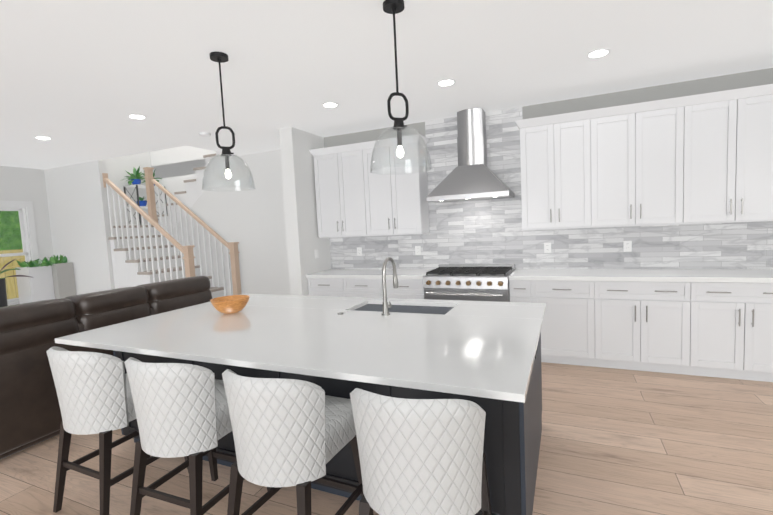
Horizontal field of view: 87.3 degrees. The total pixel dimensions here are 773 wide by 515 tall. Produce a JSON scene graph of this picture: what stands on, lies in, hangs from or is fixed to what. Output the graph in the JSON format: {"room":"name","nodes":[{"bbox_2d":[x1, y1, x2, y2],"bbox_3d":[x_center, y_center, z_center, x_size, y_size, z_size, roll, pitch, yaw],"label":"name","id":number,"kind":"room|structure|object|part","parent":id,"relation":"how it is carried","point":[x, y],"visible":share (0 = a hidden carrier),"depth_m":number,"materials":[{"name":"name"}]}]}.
{"room":"kitchen","nodes":[
{"label":"kitchen","id":0,"kind":"room"},
{"bbox_2d":[0,166,43,259],"bbox_3d":[-7.127,-1.140,4.730,0.150,5.200,9.670,-1,5,24],"label":"wall","id":1,"kind":"structure","parent":0,"point":[16,183],"depth_m":6.81,"materials":[{"name":"white paint"}]},
{"bbox_2d":[0,200,38,305],"bbox_3d":[-6.263,-0.031,6.562,0.155,1.770,1.020,-1,5,24],"label":"window","id":2,"kind":"structure","parent":1,"relation":"in","point":[22,208],"depth_m":6.86,"materials":[{"name":"white"}]},
{"bbox_2d":[36,146,211,294],"bbox_3d":[-4.344,-1.404,6.370,3.590,5.200,0.250,-1,5,24],"label":"wall","id":3,"kind":"structure","parent":0,"point":[75,220],"depth_m":7.02,"materials":[{"name":"white paint"}]},
{"bbox_2d":[200,148,215,159],"bbox_3d":[-2.808,-1.606,8.000,5.080,5.200,0.145,-1,5,24],"label":"wall","id":4,"kind":"structure","parent":0,"point":[202,151],"depth_m":8.25,"materials":[{"name":"white paint"}]},
{"bbox_2d":[204,150,287,295],"bbox_3d":[-2.442,-0.308,6.873,3.907,2.755,0.100,-1,5,24],"label":"wall","id":5,"kind":"structure","parent":0,"point":[268,223],"depth_m":6.70,"materials":[{"name":"white paint"}]},
{"bbox_2d":[279,127,330,295],"bbox_3d":[-1.042,-0.262,5.445,0.190,2.755,0.720,-1,5,24],"label":"wall","id":6,"kind":"structure","parent":0,"point":[297,176],"depth_m":5.17,"materials":[{"name":"white paint"}]},
{"bbox_2d":[0,362,772,514],"bbox_3d":[-1.713,1.448,2.493,11.800,0.120,9.850,-1,5,24],"label":"floor","id":7,"kind":"structure","parent":0,"point":[614,441],"depth_m":2.54,"materials":[{"name":"brown wood"}]},
{"bbox_2d":[0,259,33,306],"bbox_3d":[-5.842,0.655,6.047,0.925,1.294,0.912,-1,5,24],"label":"plant","id":8,"kind":"object","parent":7,"relation":"on","point":[3,298],"visible":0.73,"depth_m":6.03,"materials":[{"name":"green plant"}]},
{"bbox_2d":[16,254,76,303],"bbox_3d":[-5.706,0.594,6.831,0.500,1.280,0.585,-1,5,24],"label":"planter boxes","id":9,"kind":"object","parent":7,"relation":"on","point":[54,278],"visible":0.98,"depth_m":6.70,"materials":[{"name":"white ceramic"}]},
{"bbox_2d":[0,276,212,459],"bbox_3d":[-2.834,0.805,3.776,1.224,1.026,2.220,-1,5,24],"label":"sofa","id":10,"kind":"object","parent":7,"relation":"on","point":[30,411],"visible":0.54,"depth_m":3.02,"materials":[{"name":"leather"}]},
{"bbox_2d":[46,346,188,514],"bbox_3d":[-1.544,0.912,2.347,0.506,0.929,0.581,-1,5,25],"label":"stool","id":11,"kind":"object","parent":7,"relation":"on","point":[93,391],"visible":0.75,"depth_m":2.09,"materials":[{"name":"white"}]},
{"bbox_3d":[-1.555,0.672,2.328,0.506,0.446,0.581,-1,5,25],"label":"seat","id":12,"kind":"part","parent":11,"relation":"part of","materials":[{"name":"white leather"}]},
{"bbox_2d":[102,151,241,297],"bbox_3d":[-3.960,-0.512,7.366,3.473,3.230,2.130,-1,5,24],"label":"staircase","id":13,"kind":"structure","parent":7,"relation":"on","point":[143,253],"depth_m":6.78,"materials":[{"name":"white wood"}]},
{"bbox_2d":[122,166,167,224],"bbox_3d":[-5.105,-1.278,8.500,0.481,1.264,0.839,-1,5,24],"label":"potted plant","id":14,"kind":"object","parent":13,"relation":"on","point":[135,178],"visible":0.62,"depth_m":8.37,"materials":[{"name":"green plant"}]},
{"bbox_2d":[125,357,271,514],"bbox_3d":[-0.968,0.905,2.091,0.506,0.929,0.581,-1,5,22],"label":"stool","id":15,"kind":"object","parent":7,"relation":"on","point":[181,409],"visible":0.9,"depth_m":1.84,"materials":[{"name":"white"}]},
{"bbox_3d":[-0.979,0.664,2.072,0.506,0.446,0.581,-1,5,22],"label":"seat","id":16,"kind":"part","parent":15,"relation":"part of","materials":[{"name":"white leather"}]},
{"bbox_2d":[222,369,363,514],"bbox_3d":[-0.406,0.898,1.842,0.506,0.929,0.581,-1,5,26],"label":"stool","id":17,"kind":"object","parent":7,"relation":"on","point":[299,434],"visible":0.92,"depth_m":1.59,"materials":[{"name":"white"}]},
{"bbox_2d":[113,301,541,514],"bbox_3d":[-0.391,0.862,2.890,2.749,0.858,1.280,-1,5,24],"label":"kitchen island","id":18,"kind":"object","parent":7,"relation":"on","point":[512,432],"depth_m":2.01,"materials":[{"name":"grey"}]},
{"bbox_2d":[55,305,542,404],"bbox_3d":[-0.574,0.456,2.498,2.812,0.030,1.140,-1,5,24],"label":"island countertop","id":19,"kind":"structure","parent":18,"relation":"on","point":[489,358],"depth_m":2.16,"materials":[{"name":"white stone"}]},
{"bbox_2d":[210,295,249,313],"bbox_3d":[-1.188,0.363,3.090,0.284,0.108,0.284,-1,5,24],"label":"bowl","id":20,"kind":"object","parent":19,"relation":"on","point":[230,304],"visible":1,"depth_m":3.02,"materials":[{"name":"brown wood"}]},
{"bbox_2d":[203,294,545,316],"bbox_3d":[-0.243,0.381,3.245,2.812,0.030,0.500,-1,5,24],"label":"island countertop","id":21,"kind":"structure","parent":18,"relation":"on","point":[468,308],"depth_m":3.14,"materials":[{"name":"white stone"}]},
{"bbox_2d":[337,257,398,315],"bbox_3d":[-0.116,0.194,2.884,0.410,0.387,0.288,-1,5,24],"label":"faucet","id":22,"kind":"object","parent":21,"relation":"on","point":[347,312],"depth_m":2.80,"materials":[{"name":"silver metal"}]},
{"bbox_2d":[306,277,377,297],"bbox_3d":[-0.371,0.661,5.303,1.121,0.876,0.594,-1,5,24],"label":"base cabinet","id":23,"kind":"object","parent":7,"relation":"on","point":[317,286],"depth_m":5.02,"materials":[{"name":"white wood"}]},
{"bbox_2d":[306,269,432,280],"bbox_3d":[-0.183,0.204,5.159,1.591,0.040,0.626,-1,5,24],"label":"countertop","id":24,"kind":"structure","parent":23,"relation":"on","point":[402,274],"depth_m":5.03,"materials":[{"name":"white stone"}]},
{"bbox_2d":[374,277,423,298],"bbox_3d":[0.301,0.653,5.005,0.591,0.876,0.594,-1,5,24],"label":"base cabinet","id":25,"kind":"object","parent":7,"relation":"on","point":[406,289],"depth_m":4.70,"materials":[{"name":"white wood"}]},
{"bbox_2d":[350,388,491,514],"bbox_3d":[0.156,0.890,1.592,0.506,0.929,0.581,-1,5,21],"label":"stool","id":26,"kind":"object","parent":7,"relation":"on","point":[421,456],"visible":1,"depth_m":1.33,"materials":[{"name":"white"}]},
{"bbox_2d":[423,264,514,301],"bbox_3d":[0.963,0.600,4.636,0.912,0.975,0.722,-1,5,24],"label":"range","id":27,"kind":"object","parent":7,"relation":"on","point":[476,282],"visible":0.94,"depth_m":4.37,"materials":[{"name":"silver metal"}]},
{"bbox_2d":[508,277,525,301],"bbox_3d":[1.538,0.637,4.456,0.275,0.876,0.594,-1,5,24],"label":"base cabinet","id":28,"kind":"object","parent":7,"relation":"on","point":[517,289],"depth_m":4.19,"materials":[{"name":"white wood"}]},
{"bbox_2d":[526,281,585,365],"bbox_3d":[1.879,0.632,4.304,0.678,0.876,0.594,-1,5,24],"label":"base cabinet","id":29,"kind":"object","parent":7,"relation":"on","point":[563,330],"depth_m":4.05,"materials":[{"name":"white wood"}]},
{"bbox_2d":[586,281,681,373],"bbox_3d":[2.481,0.625,4.037,0.881,0.876,0.594,-1,5,24],"label":"base cabinet","id":30,"kind":"object","parent":7,"relation":"on","point":[631,325],"depth_m":3.79,"materials":[{"name":"white wood"}]},
{"bbox_2d":[682,281,772,381],"bbox_3d":[3.175,0.616,3.728,0.881,0.876,0.594,-1,5,24],"label":"base cabinet","id":31,"kind":"object","parent":7,"relation":"on","point":[710,322],"depth_m":3.51,"materials":[{"name":"white wood"}]},
{"bbox_2d":[510,269,772,284],"bbox_3d":[2.803,0.165,3.832,3.105,0.040,0.626,-1,5,24],"label":"countertop","id":32,"kind":"structure","parent":31,"relation":"on","point":[763,276],"depth_m":3.86,"materials":[{"name":"white stone"}]},
{"bbox_2d":[0,0,772,177],"bbox_3d":[-1.908,-2.622,2.171,11.800,2.545,9.850,-1,5,24],"label":"ceiling","id":33,"kind":"structure","parent":0,"point":[81,81],"depth_m":3.13,"materials":[{"name":"white paint"}]},
{"bbox_2d":[199,132,210,136],"bbox_3d":[-2.275,-1.542,5.083,0.140,0.030,0.140,-1,5,24],"label":"smoke detector","id":34,"kind":"object","parent":33,"relation":"attached to","point":[204,134],"visible":1,"depth_m":5.04,"materials":[{"name":"white plastic"}]},
{"bbox_2d":[202,52,254,191],"bbox_3d":[-1.165,-0.965,2.909,0.368,0.941,0.368,-4,5,-18],"label":"pendant light","id":35,"kind":"object","parent":33,"relation":"hanging from","point":[220,57],"visible":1,"depth_m":2.90,"materials":[{"name":"clear glass"}]},
{"bbox_3d":[-1.149,-0.619,2.936,0.368,0.247,0.368,-4,5,-18],"label":"glass","id":36,"kind":"part","parent":35,"relation":"part of","materials":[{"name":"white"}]},
{"bbox_2d":[370,0,430,174],"bbox_3d":[0.062,-0.980,2.347,0.368,0.941,0.368,-4,5,-18],"label":"pendant light","id":37,"kind":"object","parent":33,"relation":"hanging from","point":[393,7],"visible":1,"depth_m":2.33,"materials":[{"name":"clear glass"}]},
{"bbox_3d":[0.079,-0.634,2.374,0.368,0.247,0.368,-4,5,-18],"label":"glass","id":38,"kind":"part","parent":37,"relation":"part of","materials":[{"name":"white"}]},
{"bbox_2d":[437,79,455,85],"bbox_3d":[0.539,-1.577,3.654,0.164,0.005,0.173,-1,5,24],"label":"recessed light","id":39,"kind":"object","parent":33,"relation":"in","point":[454,81],"depth_m":3.62,"materials":[{"name":"white"}]},
{"bbox_2d":[586,49,610,57],"bbox_3d":[1.651,-1.591,3.157,0.167,0.005,0.172,-1,5,24],"label":"recessed light","id":40,"kind":"object","parent":33,"relation":"in","point":[587,56],"depth_m":3.13,"materials":[{"name":"white"}]},
{"bbox_2d":[324,68,772,239],"bbox_3d":[1.982,-0.340,4.592,6.410,2.755,0.180,-1,5,24],"label":"wall","id":41,"kind":"structure","parent":0,"point":[764,76],"depth_m":4.17,"materials":[{"name":"white paint"}]},
{"bbox_2d":[313,148,360,237],"bbox_3d":[-0.518,-0.826,5.373,0.790,1.070,0.315,-1,5,24],"label":"upper cabinet","id":42,"kind":"object","parent":41,"relation":"attached to","point":[338,206],"depth_m":5.25,"materials":[{"name":"white wood"}]},
{"bbox_2d":[357,140,428,235],"bbox_3d":[0.094,-0.834,5.102,0.791,1.070,0.315,-1,5,24],"label":"upper cabinet","id":43,"kind":"object","parent":41,"relation":"attached to","point":[391,204],"depth_m":4.96,"materials":[{"name":"white wood"}]},
{"bbox_2d":[426,108,514,202],"bbox_3d":[0.942,-1.165,4.591,0.900,1.008,0.500,-1,5,24],"label":"range hood","id":44,"kind":"object","parent":41,"relation":"attached to","point":[471,176],"visible":1,"depth_m":4.55,"materials":[{"name":"silver metal"}]},
{"bbox_2d":[329,107,772,268],"bbox_3d":[1.739,-0.785,4.561,5.618,1.838,0.012,-1,5,24],"label":"backsplash","id":45,"kind":"structure","parent":41,"relation":"attached to","point":[489,231],"depth_m":4.68,"materials":[{"name":"tile"}]},
{"bbox_2d":[357,247,361,255],"bbox_3d":[-0.372,-0.081,5.555,0.075,0.115,0.009,-1,5,24],"label":"electrical outlet","id":46,"kind":"object","parent":45,"relation":"attached to","point":[359,251],"visible":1,"depth_m":5.55,"materials":[{"name":"white plastic"}]},
{"bbox_2d":[415,246,420,254],"bbox_3d":[0.404,-0.091,5.210,0.075,0.115,0.009,-1,5,24],"label":"electrical outlet","id":47,"kind":"object","parent":45,"relation":"attached to","point":[417,250],"visible":1,"depth_m":5.21,"materials":[{"name":"white plastic"}]},
{"bbox_2d":[544,243,550,252],"bbox_3d":[1.821,-0.109,4.580,0.075,0.115,0.009,-1,5,24],"label":"electrical outlet","id":48,"kind":"object","parent":45,"relation":"attached to","point":[547,247],"visible":1,"depth_m":4.58,"materials":[{"name":"white plastic"}]},
{"bbox_2d":[623,241,631,251],"bbox_3d":[2.536,-0.118,4.263,0.075,0.115,0.009,-1,5,24],"label":"electrical outlet","id":49,"kind":"object","parent":45,"relation":"attached to","point":[627,246],"visible":1,"depth_m":4.26,"materials":[{"name":"white plastic"}]},
{"bbox_2d":[519,120,584,229],"bbox_3d":[1.833,-0.857,4.329,0.731,1.070,0.315,-1,5,24],"label":"upper cabinet","id":50,"kind":"object","parent":41,"relation":"attached to","point":[550,154],"depth_m":4.21,"materials":[{"name":"white wood"}]},
{"bbox_2d":[581,104,672,227],"bbox_3d":[2.463,-0.865,4.049,0.889,1.070,0.315,-1,5,24],"label":"upper cabinet","id":51,"kind":"object","parent":41,"relation":"attached to","point":[627,157],"depth_m":3.93,"materials":[{"name":"white wood"}]},
{"bbox_2d":[673,92,772,223],"bbox_3d":[3.165,-0.874,3.737,0.891,1.070,0.315,-1,5,24],"label":"upper cabinet","id":52,"kind":"object","parent":41,"relation":"attached to","point":[704,158],"depth_m":3.63,"materials":[{"name":"white wood"}]},
{"label":"outside","id":53,"kind":"structure","parent":0,"visible":0},
{"bbox_2d":[0,211,24,298],"bbox_3d":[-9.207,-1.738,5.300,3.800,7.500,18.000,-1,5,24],"label":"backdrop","id":54,"kind":"structure","parent":53,"point":[6,224],"depth_m":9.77,"materials":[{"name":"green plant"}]}
]}

